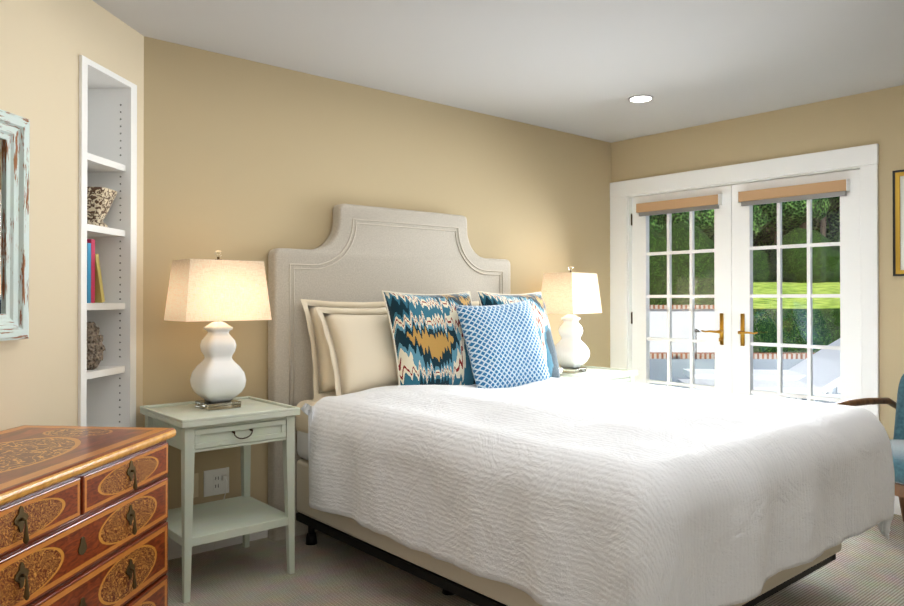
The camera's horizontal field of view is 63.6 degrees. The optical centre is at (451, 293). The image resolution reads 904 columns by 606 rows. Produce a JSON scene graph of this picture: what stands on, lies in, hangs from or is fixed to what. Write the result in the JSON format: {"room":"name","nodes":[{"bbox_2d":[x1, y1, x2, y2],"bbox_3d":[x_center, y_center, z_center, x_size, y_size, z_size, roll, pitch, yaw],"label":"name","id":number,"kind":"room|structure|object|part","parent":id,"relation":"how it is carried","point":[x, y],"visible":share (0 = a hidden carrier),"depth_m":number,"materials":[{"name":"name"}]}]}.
{"room":"bedroom","nodes":[
{"label":"bedroom","id":0,"kind":"room"},
{"bbox_2d":[0,0,143,430],"bbox_3d":[-1.771,0.009,0.540,0.140,2.440,6.120,0,0,6],"label":"wall","id":1,"kind":"structure","parent":0,"point":[44,44],"depth_m":2.72,"materials":[{"name":"beige paint"}]},
{"bbox_2d":[0,109,29,340],"bbox_3d":[-1.531,-0.228,2.028,0.040,0.760,1.005,0,0,6],"label":"mirror","id":2,"kind":"object","parent":1,"relation":"attached to","point":[14,212],"visible":1,"depth_m":2.47,"materials":[{"name":"paint"}]},
{"label":"glass","id":3,"kind":"part","parent":2,"relation":"part of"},
{"bbox_2d":[78,55,136,426],"bbox_3d":[-1.447,0.103,3.074,0.012,2.088,0.412,0,0,6],"label":"frame","id":4,"kind":"object","parent":1,"relation":"attached to","point":[85,62],"depth_m":2.93,"materials":[{"name":"white wood"}]},
{"bbox_2d":[86,66,128,426],"bbox_3d":[-1.612,0.115,3.084,0.318,2.100,0.360,0,0,6],"label":"bookshelf","id":5,"kind":"object","parent":1,"relation":"attached to","point":[107,165],"depth_m":3.24,"materials":[{"name":"white wood"}]},
{"bbox_2d":[87,239,104,302],"bbox_3d":[-1.561,-0.093,3.033,0.171,0.262,0.123,0,0,6],"label":"books","id":6,"kind":"object","parent":5,"relation":"on","point":[95,292],"visible":0.4,"depth_m":3.00,"materials":[{"name":"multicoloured paper"}]},
{"bbox_2d":[87,322,104,369],"bbox_3d":[-1.539,0.218,3.069,0.139,0.201,0.141,0,-1,-41],"label":"decorative orb","id":7,"kind":"object","parent":5,"relation":"on","point":[95,348],"visible":0.38,"depth_m":3.04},
{"bbox_2d":[87,187,117,226],"bbox_3d":[-1.552,-0.366,3.142,0.210,0.166,0.210,0,-1,-41],"label":"decorative urn","id":8,"kind":"object","parent":5,"relation":"on","point":[100,200],"visible":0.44,"depth_m":3.10,"materials":[{"name":"beige ceramic"}]},
{"bbox_2d":[119,104,120,421],"bbox_3d":[-1.474,0.104,3.233,0.006,1.894,0.001,0,0,7],"label":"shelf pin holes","id":9,"kind":"object","parent":5,"relation":"attached to","point":[120,270],"visible":0.79,"depth_m":3.23,"materials":[{"name":"black plastic"}]},
{"bbox_2d":[143,36,610,509],"bbox_3d":[-0.086,0.038,4.609,3.660,2.440,0.140,0,-1,-41],"label":"wall","id":10,"kind":"structure","parent":0,"point":[246,160],"depth_m":3.90,"materials":[{"name":"beige paint"}]},
{"bbox_2d":[193,473,198,497],"bbox_3d":[-1.234,0.911,3.481,0.024,0.112,0.057,0,-1,-41],"label":"outlet plates","id":11,"kind":"object","parent":10,"relation":"attached to","point":[196,476],"depth_m":3.51,"materials":[{"name":"white"}]},
{"bbox_2d":[204,467,228,497],"bbox_3d":[-1.158,0.921,3.547,0.120,0.145,0.057,0,-1,-41],"label":"outlet plates","id":12,"kind":"object","parent":10,"relation":"attached to","point":[216,481],"depth_m":3.57,"materials":[{"name":"white plastic"}]},
{"bbox_2d":[168,530,267,559],"bbox_3d":[-0.086,1.187,4.498,3.484,0.140,0.016,0,-1,-41],"label":"baseboard","id":13,"kind":"structure","parent":10,"relation":"attached to","point":[174,550],"depth_m":3.54,"materials":[{"name":"white"}]},
{"bbox_2d":[92,0,903,142],"bbox_3d":[0.219,-1.258,1.056,7.575,0.100,5.650,0,-1,-41],"label":"ceiling","id":14,"kind":"structure","parent":0,"point":[587,68],"depth_m":3.55,"materials":[{"name":"grey paint"}]},
{"bbox_2d":[628,95,653,101],"bbox_3d":[1.143,-1.181,4.411,0.150,0.008,0.150,0,-1,-41],"label":"recessed light","id":15,"kind":"object","parent":14,"relation":"in","point":[641,98],"visible":1,"depth_m":4.39,"materials":[{"name":"white"}]},
{"bbox_2d":[166,514,903,605],"bbox_3d":[0.219,1.282,1.038,7.575,0.100,5.650,0,-1,-41],"label":"floor","id":16,"kind":"structure","parent":0,"point":[865,568],"depth_m":3.18,"materials":[{"name":"carpet"}]},
{"bbox_2d":[0,425,175,605],"bbox_3d":[-1.255,0.844,1.986,0.564,0.790,1.020,0,0,6],"label":"dresser","id":17,"kind":"object","parent":16,"relation":"on","point":[83,514],"visible":1,"depth_m":2.04,"materials":[{"name":"brown wood"}]},
{"bbox_3d":[-1.029,0.545,1.722,0.018,0.105,0.474,0,0,6],"label":"drawer","id":18,"kind":"part","parent":17,"relation":"part of","materials":[{"name":"brown wood"}]},
{"bbox_3d":[-1.006,0.679,1.963,0.018,0.137,0.960,0,0,6],"label":"drawer","id":19,"kind":"part","parent":17,"relation":"part of","materials":[{"name":"brown wood"}]},
{"bbox_3d":[-1.006,0.843,1.962,0.018,0.166,0.960,0,0,6],"label":"drawer","id":20,"kind":"part","parent":17,"relation":"part of","materials":[{"name":"brown wood"}]},
{"bbox_3d":[-0.982,0.548,2.206,0.018,0.105,0.474,0,0,6],"label":"drawer","id":21,"kind":"part","parent":17,"relation":"part of","materials":[{"name":"brown wood"}]},
{"bbox_3d":[-1.006,1.022,1.961,0.018,0.169,0.960,0,0,6],"label":"drawer","id":22,"kind":"part","parent":17,"relation":"part of","materials":[{"name":"brown wood"}]},
{"bbox_2d":[140,396,299,602],"bbox_3d":[-1.046,0.878,3.275,0.530,0.740,0.515,0,-1,-41],"label":"nightstand","id":23,"kind":"object","parent":16,"relation":"on","point":[248,423],"visible":0.92,"depth_m":3.16,"materials":[{"name":"green paint"}]},
{"bbox_2d":[164,250,271,409],"bbox_3d":[-1.072,0.159,3.340,0.400,0.720,0.264,0,-1,-41],"label":"table lamp","id":24,"kind":"object","parent":23,"relation":"on","point":[218,291],"visible":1,"depth_m":3.26,"materials":[{"name":"ceramic"}]},
{"bbox_3d":[-1.072,-0.014,3.342,0.400,0.271,0.264,0,-1,-41],"label":"lamp shade","id":25,"kind":"part","parent":24,"relation":"part of","materials":[{"name":"fabric"}]},
{"bbox_3d":[-1.072,-0.036,3.342,0.034,0.330,0.034,0,-1,-41],"label":"stem","id":26,"kind":"part","parent":24,"relation":"part of","materials":[{"name":"gold metal"}]},
{"bbox_3d":[-0.890,0.598,3.095,0.090,0.038,0.020,0,-1,-41],"label":"handle","id":27,"kind":"part","parent":23,"relation":"part of","materials":[{"name":"brown metal"}]},
{"bbox_2d":[268,204,894,605],"bbox_3d":[0.479,0.377,3.422,1.856,1.745,2.369,0,-1,-41],"label":"bed","id":28,"kind":"object","parent":16,"relation":"on","point":[456,434],"visible":1,"depth_m":2.82,"materials":[{"name":"fabric"}]},
{"bbox_3d":[0.442,0.696,3.435,1.520,0.293,2.070,0,-1,-41],"label":"mattress","id":29,"kind":"part","parent":28,"relation":"part of","materials":[{"name":"white fabric"}]},
{"bbox_2d":[301,299,385,400],"bbox_3d":[-0.454,0.285,3.947,0.750,0.530,0.176,0,-15,-41],"label":"pillow","id":30,"kind":"object","parent":28,"relation":"on","point":[315,350],"depth_m":3.76,"materials":[{"name":"beige fabric"}]},
{"bbox_2d":[315,307,398,395],"bbox_3d":[-0.347,0.303,3.850,0.750,0.510,0.176,0,-23,-43],"label":"pillow","id":31,"kind":"object","parent":28,"relation":"on","point":[357,343],"depth_m":3.68,"materials":[{"name":"beige fabric"}]},
{"bbox_3d":[-0.281,0.383,4.274,1.700,1.745,0.085,0,-1,-41],"label":"headboard","id":32,"kind":"part","parent":28,"relation":"part of","materials":[{"name":"fabric"}]},
{"bbox_2d":[382,290,475,384],"bbox_3d":[-0.077,0.265,3.862,0.586,0.586,0.176,0,-18,-38],"label":"ikat pillow","id":33,"kind":"object","parent":28,"relation":"on","point":[423,340],"depth_m":3.75,"materials":[{"name":"fabric"}]},
{"bbox_2d":[472,301,479,305],"bbox_3d":[0.099,0.288,4.425,0.750,0.530,0.176,0,-15,-41],"label":"pillow","id":34,"kind":"object","parent":28,"relation":"on","point":[474,303],"depth_m":4.54,"materials":[{"name":"beige fabric"}]},
{"bbox_2d":[455,300,549,387],"bbox_3d":[0.287,0.289,3.918,0.520,0.520,0.166,-3,-18,-35],"label":"pillow","id":35,"kind":"object","parent":28,"relation":"on","point":[499,345],"depth_m":3.83,"materials":[{"name":"blue fabric"}]},
{"bbox_2d":[476,291,559,377],"bbox_3d":[0.404,0.267,4.284,0.586,0.586,0.176,0,-17,-45],"label":"ikat pillow","id":36,"kind":"object","parent":28,"relation":"on","point":[537,303],"depth_m":4.31,"materials":[{"name":"fabric"}]},
{"bbox_3d":[0.435,1.183,3.439,1.510,0.132,2.030,0,-1,-41],"label":"metal frame","id":37,"kind":"part","parent":28,"relation":"part of","materials":[{"name":"black"}]},
{"bbox_2d":[301,377,894,605],"bbox_3d":[0.602,0.742,3.277,1.856,0.612,1.995,0,-1,-41],"label":"duvet","id":38,"kind":"object","parent":28,"relation":"on","point":[535,491],"depth_m":2.52,"materials":[{"name":"white fabric"}]},
{"bbox_2d":[560,365,637,382],"bbox_3d":[0.873,0.890,4.962,0.590,0.740,0.520,0,-1,-41],"label":"nightstand","id":39,"kind":"object","parent":16,"relation":"on","point":[616,374],"visible":0.21,"depth_m":4.88,"materials":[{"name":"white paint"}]},
{"bbox_2d":[541,266,601,372],"bbox_3d":[0.808,0.171,4.958,0.264,0.720,0.400,0,-1,39],"label":"table lamp","id":40,"kind":"object","parent":39,"relation":"on","point":[570,294],"visible":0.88,"depth_m":4.87,"materials":[{"name":"ceramic"}]},
{"bbox_3d":[0.808,-0.003,4.959,0.264,0.271,0.400,0,-1,39],"label":"lamp shade","id":41,"kind":"part","parent":40,"relation":"part of","materials":[{"name":"fabric"}]},
{"bbox_2d":[834,374,903,521],"bbox_3d":[2.394,0.817,3.658,0.703,0.867,0.679,0,0,-26],"label":"armchair","id":42,"kind":"object","parent":16,"relation":"on","point":[897,444],"visible":0.44,"depth_m":3.91,"materials":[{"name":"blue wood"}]},
{"bbox_3d":[2.335,0.844,3.629,0.571,0.117,0.612,0,0,-26],"label":"seat","id":43,"kind":"part","parent":42,"relation":"part of","materials":[{"name":"blue fabric"}]},
{"bbox_2d":[611,85,903,438],"bbox_3d":[3.138,0.030,3.569,0.140,2.440,5.930,0,-1,-41],"label":"wall","id":44,"kind":"structure","parent":0,"point":[869,118],"depth_m":4.46,"materials":[{"name":"beige paint"}]},
{"bbox_2d":[610,144,878,418],"bbox_3d":[1.903,0.202,4.979,0.165,2.136,1.897,0,-1,-41],"label":"door frame","id":45,"kind":"structure","parent":44,"relation":"attached to","point":[865,158],"depth_m":4.88,"materials":[{"name":"white wood"}]},
{"bbox_2d":[631,214,632,323],"bbox_3d":[1.903,0.205,4.938,0.013,1.640,1.644,0,-1,-41],"label":"door hinges","id":46,"kind":"object","parent":45,"relation":"attached to","point":[631,312],"visible":0.25,"depth_m":5.55,"materials":[{"name":"brown metal"}]},
{"label":"glass","id":47,"kind":"part","parent":45,"relation":"part of","materials":[{"name":"clear glass"}]},
{"bbox_3d":[1.794,0.242,5.024,0.060,0.216,0.141,0,-1,-41],"label":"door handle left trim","id":48,"kind":"part","parent":45,"relation":"part of","materials":[{"name":"gold metal"}]},
{"bbox_3d":[1.966,0.241,4.825,0.060,0.216,0.141,0,-1,-41],"label":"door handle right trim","id":49,"kind":"part","parent":45,"relation":"part of","materials":[{"name":"gold metal"}]},
{"label":"glass","id":50,"kind":"part","parent":45,"relation":"part of","materials":[{"name":"clear glass"}]},
{"bbox_2d":[892,170,903,275],"bbox_3d":[2.690,-0.402,3.962,0.024,0.601,0.520,0,-1,-41],"label":"picture frame","id":51,"kind":"object","parent":44,"relation":"attached to","point":[898,218],"visible":0.9,"depth_m":4.14,"materials":[{"name":"gold metal"}]},
{"bbox_2d":[894,496,901,514],"bbox_3d":[3.689,1.175,2.804,0.016,0.140,3.725,0,-1,-41],"label":"baseboard","id":52,"kind":"structure","parent":44,"relation":"attached to","point":[897,510],"depth_m":4.13,"materials":[{"name":"white"}]},
{"label":"outside","id":53,"kind":"structure","parent":0,"visible":0},
{"bbox_2d":[649,196,840,403],"bbox_3d":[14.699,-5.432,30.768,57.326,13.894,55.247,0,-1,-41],"label":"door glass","id":54,"kind":"object","parent":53,"point":[823,360],"depth_m":17.51,"materials":[{"name":"clear glass"}]},
{"bbox_2d":[695,329,699,358],"bbox_3d":[4.952,1.020,14.778,0.200,0.620,0.200,0,0,2],"label":"path light","id":55,"kind":"object","parent":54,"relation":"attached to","point":[696,330],"depth_m":14.77,"materials":[{"name":"white metal"}]}
]}

